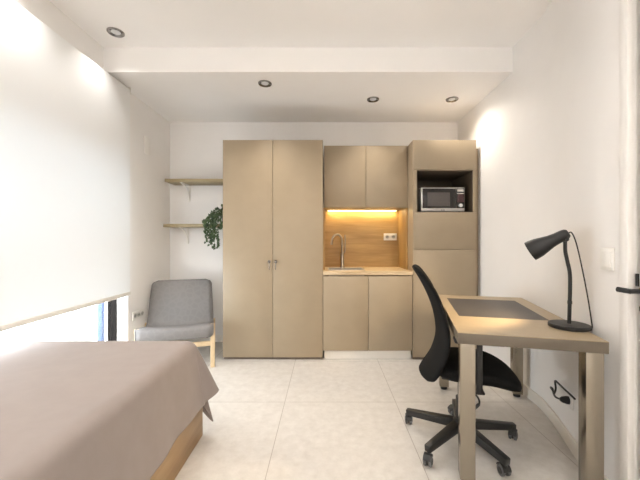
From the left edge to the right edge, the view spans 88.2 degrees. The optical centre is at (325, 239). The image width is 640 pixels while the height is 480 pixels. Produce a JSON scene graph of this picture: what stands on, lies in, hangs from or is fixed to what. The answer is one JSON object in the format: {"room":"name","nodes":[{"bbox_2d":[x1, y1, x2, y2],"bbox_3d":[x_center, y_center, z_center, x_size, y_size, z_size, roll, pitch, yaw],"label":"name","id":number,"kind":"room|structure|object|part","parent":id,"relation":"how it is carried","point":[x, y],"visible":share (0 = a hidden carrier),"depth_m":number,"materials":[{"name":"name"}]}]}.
{"room":"studio apartment","nodes":[
{"label":"studio apartment","id":0,"kind":"room"},
{"bbox_2d":[14,0,169,340],"bbox_3d":[-1.942,-0.198,0.650,0.196,2.795,6.500,0,0,0],"label":"wall","id":1,"kind":"structure","parent":0,"point":[149,191],"depth_m":3.28,"materials":[{"name":"paint"}]},
{"bbox_2d":[0,0,130,331],"bbox_3d":[-1.807,-0.443,1.565,0.070,1.890,2.889,0,0,0],"label":"roller blind","id":2,"kind":"object","parent":1,"relation":"attached to","point":[65,119],"visible":1,"depth_m":2.19,"materials":[{"name":"white fabric"}]},
{"bbox_2d":[97,299,116,340],"bbox_3d":[-2.025,0.175,1.688,0.158,2.150,2.775,0,0,0],"label":"window","id":3,"kind":"structure","parent":1,"relation":"in","point":[111,307],"depth_m":3.06,"materials":[{"name":"clear glass"}]},
{"bbox_3d":[-1.984,0.190,1.685,0.076,1.820,2.770,0,0,0],"label":"frame","id":4,"kind":"part","parent":3,"relation":"part of","materials":[{"name":"black metal"}]},
{"bbox_2d":[132,308,143,320],"bbox_3d":[-1.838,0.730,3.235,0.012,0.082,0.196,0,0,0],"label":"wall socket","id":5,"kind":"object","parent":1,"relation":"attached to","point":[138,314],"visible":1,"depth_m":3.22,"materials":[{"name":"white plastic"}]},
{"bbox_2d":[49,0,551,121],"bbox_3d":[-0.145,-1.554,0.650,3.790,0.323,6.800,0,0,0],"label":"ceiling","id":6,"kind":"structure","parent":0,"point":[186,60],"depth_m":2.73,"materials":[{"name":"paint"}]},
{"bbox_2d":[106,27,124,37],"bbox_3d":[-1.612,-1.589,2.530,0.120,0.012,0.120,0,0,0],"label":"recessed light","id":7,"kind":"object","parent":6,"relation":"in","point":[113,31],"visible":1,"depth_m":2.53,"materials":[{"name":"silver metal"}]},
{"bbox_2d":[258,80,271,86],"bbox_3d":[-0.542,-1.386,2.930,0.120,0.012,0.120,0,0,0],"label":"recessed light","id":8,"kind":"object","parent":6,"relation":"in","point":[263,83],"visible":1,"depth_m":2.93,"materials":[{"name":"grey metal"}]},
{"bbox_2d":[367,96,378,102],"bbox_3d":[0.465,-1.386,3.260,0.120,0.012,0.120,0,0,0],"label":"recessed light","id":9,"kind":"object","parent":6,"relation":"in","point":[373,99],"visible":1,"depth_m":3.26,"materials":[{"name":"grey metal"}]},
{"bbox_2d":[446,96,458,102],"bbox_3d":[1.245,-1.386,3.260,0.120,0.012,0.120,0,0,0],"label":"recessed light","id":10,"kind":"object","parent":6,"relation":"in","point":[450,99],"visible":1,"depth_m":3.26,"materials":[{"name":"grey metal"}]},
{"bbox_2d":[170,122,457,334],"bbox_3d":[-0.145,-0.096,3.960,3.790,2.592,0.120,0,0,0],"label":"wall","id":11,"kind":"structure","parent":0,"point":[196,148],"depth_m":3.90,"materials":[{"name":"paint"}]},
{"bbox_2d":[163,224,222,243],"bbox_3d":[-1.418,-0.066,3.775,0.768,0.224,0.250,0,0,0],"label":"wall shelf","id":12,"kind":"object","parent":11,"relation":"attached to","point":[181,226],"visible":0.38,"depth_m":3.65,"materials":[{"name":"brown wood"}]},
{"bbox_2d":[202,204,222,249],"bbox_3d":[-1.207,-0.149,3.694,0.313,0.522,0.249,0,0,0],"label":"ivy","id":13,"kind":"object","parent":12,"relation":"on","point":[214,217],"visible":0.76,"depth_m":3.60,"materials":[{"name":"green plant"}]},
{"bbox_2d":[165,179,222,201],"bbox_3d":[-1.409,-0.566,3.775,0.751,0.224,0.250,0,0,0],"label":"wall shelf","id":14,"kind":"object","parent":11,"relation":"attached to","point":[188,182],"visible":0.56,"depth_m":3.70,"materials":[{"name":"brown wood"}]},
{"bbox_2d":[175,335,222,341],"bbox_3d":[-1.435,1.160,3.893,0.790,0.080,0.014,0,0,0],"label":"baseboard","id":15,"kind":"structure","parent":11,"relation":"attached to","point":[218,338],"depth_m":3.89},
{"bbox_2d":[325,211,398,266],"bbox_3d":[0.421,-0.013,3.893,0.865,0.659,0.013,0,0,0],"label":"backsplash","id":16,"kind":"structure","parent":11,"relation":"attached to","point":[366,246],"depth_m":3.89,"materials":[{"name":"brown wood"}]},
{"bbox_2d":[384,233,396,239],"bbox_3d":[0.755,-0.037,3.880,0.152,0.082,0.012,0,0,0],"label":"wall socket","id":17,"kind":"object","parent":16,"relation":"attached to","point":[387,236],"visible":1,"depth_m":3.88,"materials":[{"name":"white plastic"}]},
{"bbox_2d":[324,146,407,210],"bbox_3d":[0.422,-0.672,3.700,0.885,0.655,0.399,0,0,0],"label":"upper cabinet","id":18,"kind":"object","parent":11,"relation":"attached to","point":[355,177],"visible":1,"depth_m":3.50,"materials":[{"name":"beige laminate"}]},
{"bbox_3d":[0.200,-0.672,3.510,0.440,0.655,0.019,0,0,0],"label":"door","id":19,"kind":"part","parent":18,"relation":"part of","materials":[{"name":"beige laminate"}]},
{"bbox_2d":[328,210,396,210],"bbox_3d":[0.420,-0.341,3.845,0.800,0.008,0.024,0,0,0],"label":"strip light","id":20,"kind":"object","parent":18,"relation":"attached to","point":[328,210],"visible":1,"depth_m":3.83,"materials":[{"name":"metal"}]},
{"bbox_3d":[0.645,-0.672,3.510,0.440,0.655,0.019,0,0,0],"label":"door","id":21,"kind":"part","parent":18,"relation":"part of","materials":[{"name":"beige laminate"}]},
{"bbox_2d":[175,342,577,479],"bbox_3d":[-0.275,1.240,0.650,4.050,0.080,6.800,0,0,0],"label":"floor","id":22,"kind":"structure","parent":0,"point":[274,419],"depth_m":2.12,"materials":[{"name":"tile"}]},
{"bbox_2d":[134,279,214,367],"bbox_3d":[-1.461,0.816,3.288,0.676,0.774,0.670,0,0,-18],"label":"lounge chair","id":23,"kind":"object","parent":22,"relation":"on","point":[178,309],"visible":0.96,"depth_m":3.44,"materials":[{"name":"grey fabric"}]},
{"bbox_3d":[-1.373,0.973,3.019,0.612,0.045,0.020,0,0,-18],"label":"cross rail","id":24,"kind":"part","parent":23,"relation":"part of","materials":[{"name":"brown wood"}]},
{"bbox_3d":[-1.070,0.995,3.117,0.040,0.410,0.024,0,0,-18],"label":"leg","id":25,"kind":"part","parent":23,"relation":"part of","materials":[{"name":"brown wood"}]},
{"bbox_2d":[150,407,202,479],"bbox_3d":[-1.291,0.907,1.045,1.068,0.586,1.970,0,0,0],"label":"bed","id":26,"kind":"object","parent":22,"relation":"on","point":[188,439],"visible":0.06,"depth_m":1.73,"materials":[{"name":"brown wood"}]},
{"bbox_2d":[0,341,218,479],"bbox_3d":[-1.250,0.892,1.084,1.139,0.593,2.161,0,0,0],"label":"bedspread","id":27,"kind":"object","parent":26,"relation":"on","point":[70,410],"visible":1,"depth_m":1.35,"materials":[{"name":"beige fabric"}]},
{"bbox_2d":[223,140,322,358],"bbox_3d":[-0.532,0.100,3.584,1.000,2.200,0.629,0,0,0],"label":"wardrobe","id":28,"kind":"object","parent":22,"relation":"on","point":[273,189],"visible":1,"depth_m":3.30,"materials":[{"name":"beige laminate"}]},
{"bbox_3d":[-0.783,0.086,3.309,0.498,2.172,0.019,0,0,0],"label":"door","id":29,"kind":"part","parent":28,"relation":"part of","materials":[{"name":"beige laminate"}]},
{"bbox_3d":[-0.281,0.086,3.309,0.498,2.172,0.019,0,0,0],"label":"door","id":30,"kind":"part","parent":28,"relation":"part of","materials":[{"name":"beige laminate"}]},
{"bbox_2d":[323,275,411,358],"bbox_3d":[0.418,0.777,3.599,0.896,0.845,0.599,0,0,0],"label":"base cabinet","id":31,"kind":"object","parent":22,"relation":"on","point":[366,316],"visible":0.95,"depth_m":3.30,"materials":[{"name":"beige laminate"}]},
{"bbox_3d":[0.198,0.735,3.309,0.450,0.746,0.019,0,0,0],"label":"door","id":32,"kind":"part","parent":31,"relation":"part of","materials":[{"name":"beige laminate"}]},
{"bbox_2d":[323,267,412,274],"bbox_3d":[0.419,0.334,3.599,0.898,0.036,0.599,0,0,0],"label":"countertop","id":33,"kind":"structure","parent":31,"relation":"on","point":[368,270],"depth_m":3.31,"materials":[{"name":"brown wood"}]},
{"bbox_2d":[323,208,324,269],"bbox_3d":[-0.021,-0.013,3.702,0.020,0.659,0.394,0,0,0],"label":"panel","id":34,"kind":"object","parent":33,"relation":"on","point":[323,208],"visible":0.93,"depth_m":3.50,"materials":[{"name":"brown wood"}]},
{"bbox_2d":[330,233,345,267],"bbox_3d":[0.138,0.120,3.763,0.177,0.392,0.060,0,0,-25],"label":"kitchen faucet","id":35,"kind":"object","parent":33,"relation":"on","point":[336,234],"visible":1,"depth_m":3.77,"materials":[{"name":"silver metal"}]},
{"bbox_3d":[0.124,0.045,3.765,0.155,0.242,0.029,0,0,-17],"label":"spout","id":36,"kind":"part","parent":35,"relation":"part of","materials":[{"name":"silver metal"}]},
{"bbox_2d":[328,268,364,275],"bbox_3d":[0.215,0.394,3.580,0.394,0.165,0.304,0,0,0],"label":"sink","id":37,"kind":"object","parent":33,"relation":"in","point":[328,268],"visible":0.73,"depth_m":3.72,"materials":[{"name":"metal"}]},
{"bbox_2d":[399,208,407,269],"bbox_3d":[0.862,-0.013,3.702,0.015,0.659,0.394,0,0,0],"label":"panel","id":38,"kind":"object","parent":33,"relation":"on","point":[403,214],"visible":0.86,"depth_m":3.64,"materials":[{"name":"brown wood"}]},
{"bbox_3d":[0.645,0.735,3.309,0.437,0.746,0.019,0,0,0],"label":"door","id":39,"kind":"part","parent":31,"relation":"part of","materials":[{"name":"beige laminate"}]},
{"bbox_2d":[407,140,475,358],"bbox_3d":[1.186,0.100,3.599,0.632,2.200,0.599,0,0,0],"label":"tall cabinet","id":40,"kind":"object","parent":22,"relation":"on","point":[443,244],"visible":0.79,"depth_m":3.30,"materials":[{"name":"beige laminate"}]},
{"bbox_3d":[0.899,-0.491,3.309,0.022,0.427,0.019,0,0,0],"label":"niche trim","id":41,"kind":"part","parent":40,"relation":"part of","materials":[{"name":"beige laminate"}]},
{"bbox_2d":[417,188,463,211],"bbox_3d":[1.194,-0.408,3.537,0.444,0.256,0.387,0,0,0],"label":"microwave","id":42,"kind":"object","parent":40,"relation":"in","point":[428,199],"visible":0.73,"depth_m":3.36,"materials":[{"name":"silver metal"}]},
{"bbox_3d":[1.154,-0.425,3.365,0.340,0.200,0.010,0,0,0],"label":"door","id":43,"kind":"part","parent":42,"relation":"part of","materials":[{"name":"black glass"}]},
{"bbox_3d":[1.369,-0.425,3.365,0.078,0.200,0.010,0,0,0],"label":"control panel","id":44,"kind":"part","parent":42,"relation":"part of","materials":[{"name":"black glass"}]},
{"bbox_3d":[1.186,-0.854,3.309,0.632,0.293,0.019,0,0,0],"label":"door","id":45,"kind":"part","parent":40,"relation":"part of","materials":[{"name":"beige laminate"}]},
{"bbox_3d":[1.196,-0.089,3.309,0.613,0.373,0.019,0,0,0],"label":"drawer","id":46,"kind":"part","parent":40,"relation":"part of","materials":[{"name":"beige laminate"}]},
{"bbox_3d":[1.196,0.635,3.309,0.613,1.070,0.019,0,0,0],"label":"door","id":47,"kind":"part","parent":40,"relation":"part of","materials":[{"name":"beige laminate"}]},
{"bbox_3d":[1.487,-0.491,3.309,0.030,0.427,0.019,0,0,0],"label":"niche trim","id":48,"kind":"part","parent":40,"relation":"part of","materials":[{"name":"beige laminate"}]},
{"bbox_2d":[405,264,521,476],"bbox_3d":[0.816,0.677,1.984,0.673,1.046,0.650,0,0,14],"label":"office chair","id":49,"kind":"object","parent":22,"relation":"on","point":[441,360],"visible":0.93,"depth_m":1.83,"materials":[{"name":"black plastic"}]},
{"bbox_3d":[0.626,0.477,2.008,0.199,0.646,0.447,0,0,14],"label":"backrest","id":50,"kind":"part","parent":49,"relation":"part of","materials":[{"name":"black fabric"}]},
{"bbox_3d":[0.795,0.852,1.790,0.059,0.087,0.203,0,0,14],"label":"tilt lever","id":51,"kind":"part","parent":49,"relation":"part of","materials":[{"name":"black plastic"}]},
{"bbox_3d":[0.813,0.663,1.792,0.050,0.263,0.210,0,0,14],"label":"armrest","id":52,"kind":"part","parent":49,"relation":"part of","materials":[{"name":"black plastic"}]},
{"bbox_3d":[0.870,0.759,1.948,0.460,0.115,0.470,0,0,14],"label":"seat","id":53,"kind":"part","parent":49,"relation":"part of","materials":[{"name":"black fabric"}]},
{"bbox_2d":[476,149,477,348],"bbox_3d":[1.526,0.135,3.369,0.044,2.130,0.018,0,0,0],"label":"filler panel","id":54,"kind":"object","parent":22,"relation":"on","point":[476,149],"visible":0.21,"depth_m":3.36,"materials":[{"name":"beige laminate"}]},
{"bbox_2d":[439,295,608,479],"bbox_3d":[1.083,0.825,2.089,0.625,0.750,1.150,0,0,14],"label":"desk","id":55,"kind":"object","parent":22,"relation":"on","point":[517,324],"visible":0.95,"depth_m":1.60,"materials":[{"name":"wood"}]},
{"bbox_3d":[0.951,0.838,2.665,0.070,0.668,0.070,0,0,14],"label":"leg","id":56,"kind":"part","parent":55,"relation":"part of","materials":[{"name":"wood"}]},
{"bbox_3d":[0.699,0.838,1.639,0.070,0.668,0.070,0,0,14],"label":"leg","id":57,"kind":"part","parent":55,"relation":"part of","materials":[{"name":"wood"}]},
{"bbox_3d":[1.094,0.452,2.202,0.476,0.002,0.624,0,0,14],"label":"inset panel","id":58,"kind":"part","parent":55,"relation":"part of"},
{"bbox_3d":[1.466,0.838,2.538,0.070,0.668,0.070,0,0,14],"label":"leg","id":59,"kind":"part","parent":55,"relation":"part of","materials":[{"name":"wood"}]},
{"bbox_2d":[524,229,592,331],"bbox_3d":[1.209,0.198,1.725,0.296,0.504,0.184,0,0,34],"label":"desk lamp","id":60,"kind":"object","parent":55,"relation":"on","point":[538,247],"visible":1,"depth_m":1.70,"materials":[{"name":"black metal"}]},
{"bbox_3d":[1.171,0.027,1.751,0.205,0.162,0.108,0,0,41],"label":"lamp shade","id":61,"kind":"part","parent":60,"relation":"part of","materials":[{"name":"black metal"}]},
{"bbox_3d":[1.244,0.213,1.699,0.040,0.435,0.018,0,0,14],"label":"stem","id":62,"kind":"part","parent":60,"relation":"part of","materials":[{"name":"black metal"}]},
{"bbox_3d":[1.311,0.203,1.685,0.122,0.493,0.066,0,0,-19],"label":"cord","id":63,"kind":"part","parent":60,"relation":"part of","materials":[{"name":"black plastic"}]},
{"bbox_3d":[1.214,0.838,1.513,0.070,0.668,0.070,0,0,14],"label":"leg","id":64,"kind":"part","parent":55,"relation":"part of","materials":[{"name":"wood"}]},
{"bbox_2d":[458,0,639,479],"bbox_3d":[1.536,-0.198,0.650,0.428,2.795,6.500,0,0,0],"label":"wall","id":65,"kind":"structure","parent":0,"point":[546,137],"depth_m":1.97,"materials":[{"name":"paint"}]},
{"bbox_2d":[550,380,575,404],"bbox_3d":[1.387,0.906,1.949,0.050,0.101,0.292,0,0,10],"label":"plug","id":66,"kind":"object","parent":65,"relation":"attached to","point":[564,399],"visible":1,"depth_m":1.91,"materials":[{"name":"black plastic"}]},
{"bbox_2d":[523,383,608,479],"bbox_3d":[1.479,1.160,2.371,0.118,0.080,1.820,0,0,7],"label":"baseboard","id":67,"kind":"structure","parent":65,"relation":"attached to","point":[528,392],"depth_m":2.12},
{"bbox_2d":[566,391,573,410],"bbox_3d":[1.406,0.925,1.902,0.012,0.080,0.080,0,0,18],"label":"wall socket","id":68,"kind":"object","parent":65,"relation":"attached to","point":[571,406],"visible":0.55,"depth_m":1.87,"materials":[{"name":"white plastic"}]},
{"bbox_2d":[600,248,614,270],"bbox_3d":[1.315,0.090,1.545,0.014,0.104,0.072,0,0,0],"label":"light switch","id":69,"kind":"object","parent":65,"relation":"attached to","point":[607,255],"visible":1,"depth_m":1.53,"materials":[{"name":"white plastic"}]},
{"bbox_2d":[616,0,639,479],"bbox_3d":[1.331,0.000,0.979,0.159,2.400,0.989,0,0,0],"label":"door","id":70,"kind":"structure","parent":65,"relation":"in","point":[625,289],"depth_m":1.44,"materials":[{"name":"white paint"}]},
{"bbox_3d":[1.321,0.000,0.979,0.027,2.400,0.989,0,0,0],"label":"casing","id":71,"kind":"part","parent":70,"relation":"part of","materials":[{"name":"white paint"}]},
{"bbox_3d":[1.299,0.215,1.396,0.107,0.052,0.058,0,0,13],"label":"handle","id":72,"kind":"part","parent":70,"relation":"part of","materials":[{"name":"black metal"}]},
{"bbox_3d":[1.340,0.172,1.421,0.008,0.055,0.009,0,0,0],"label":"latch plate","id":73,"kind":"part","parent":70,"relation":"part of","materials":[{"name":"black metal"}]}
]}

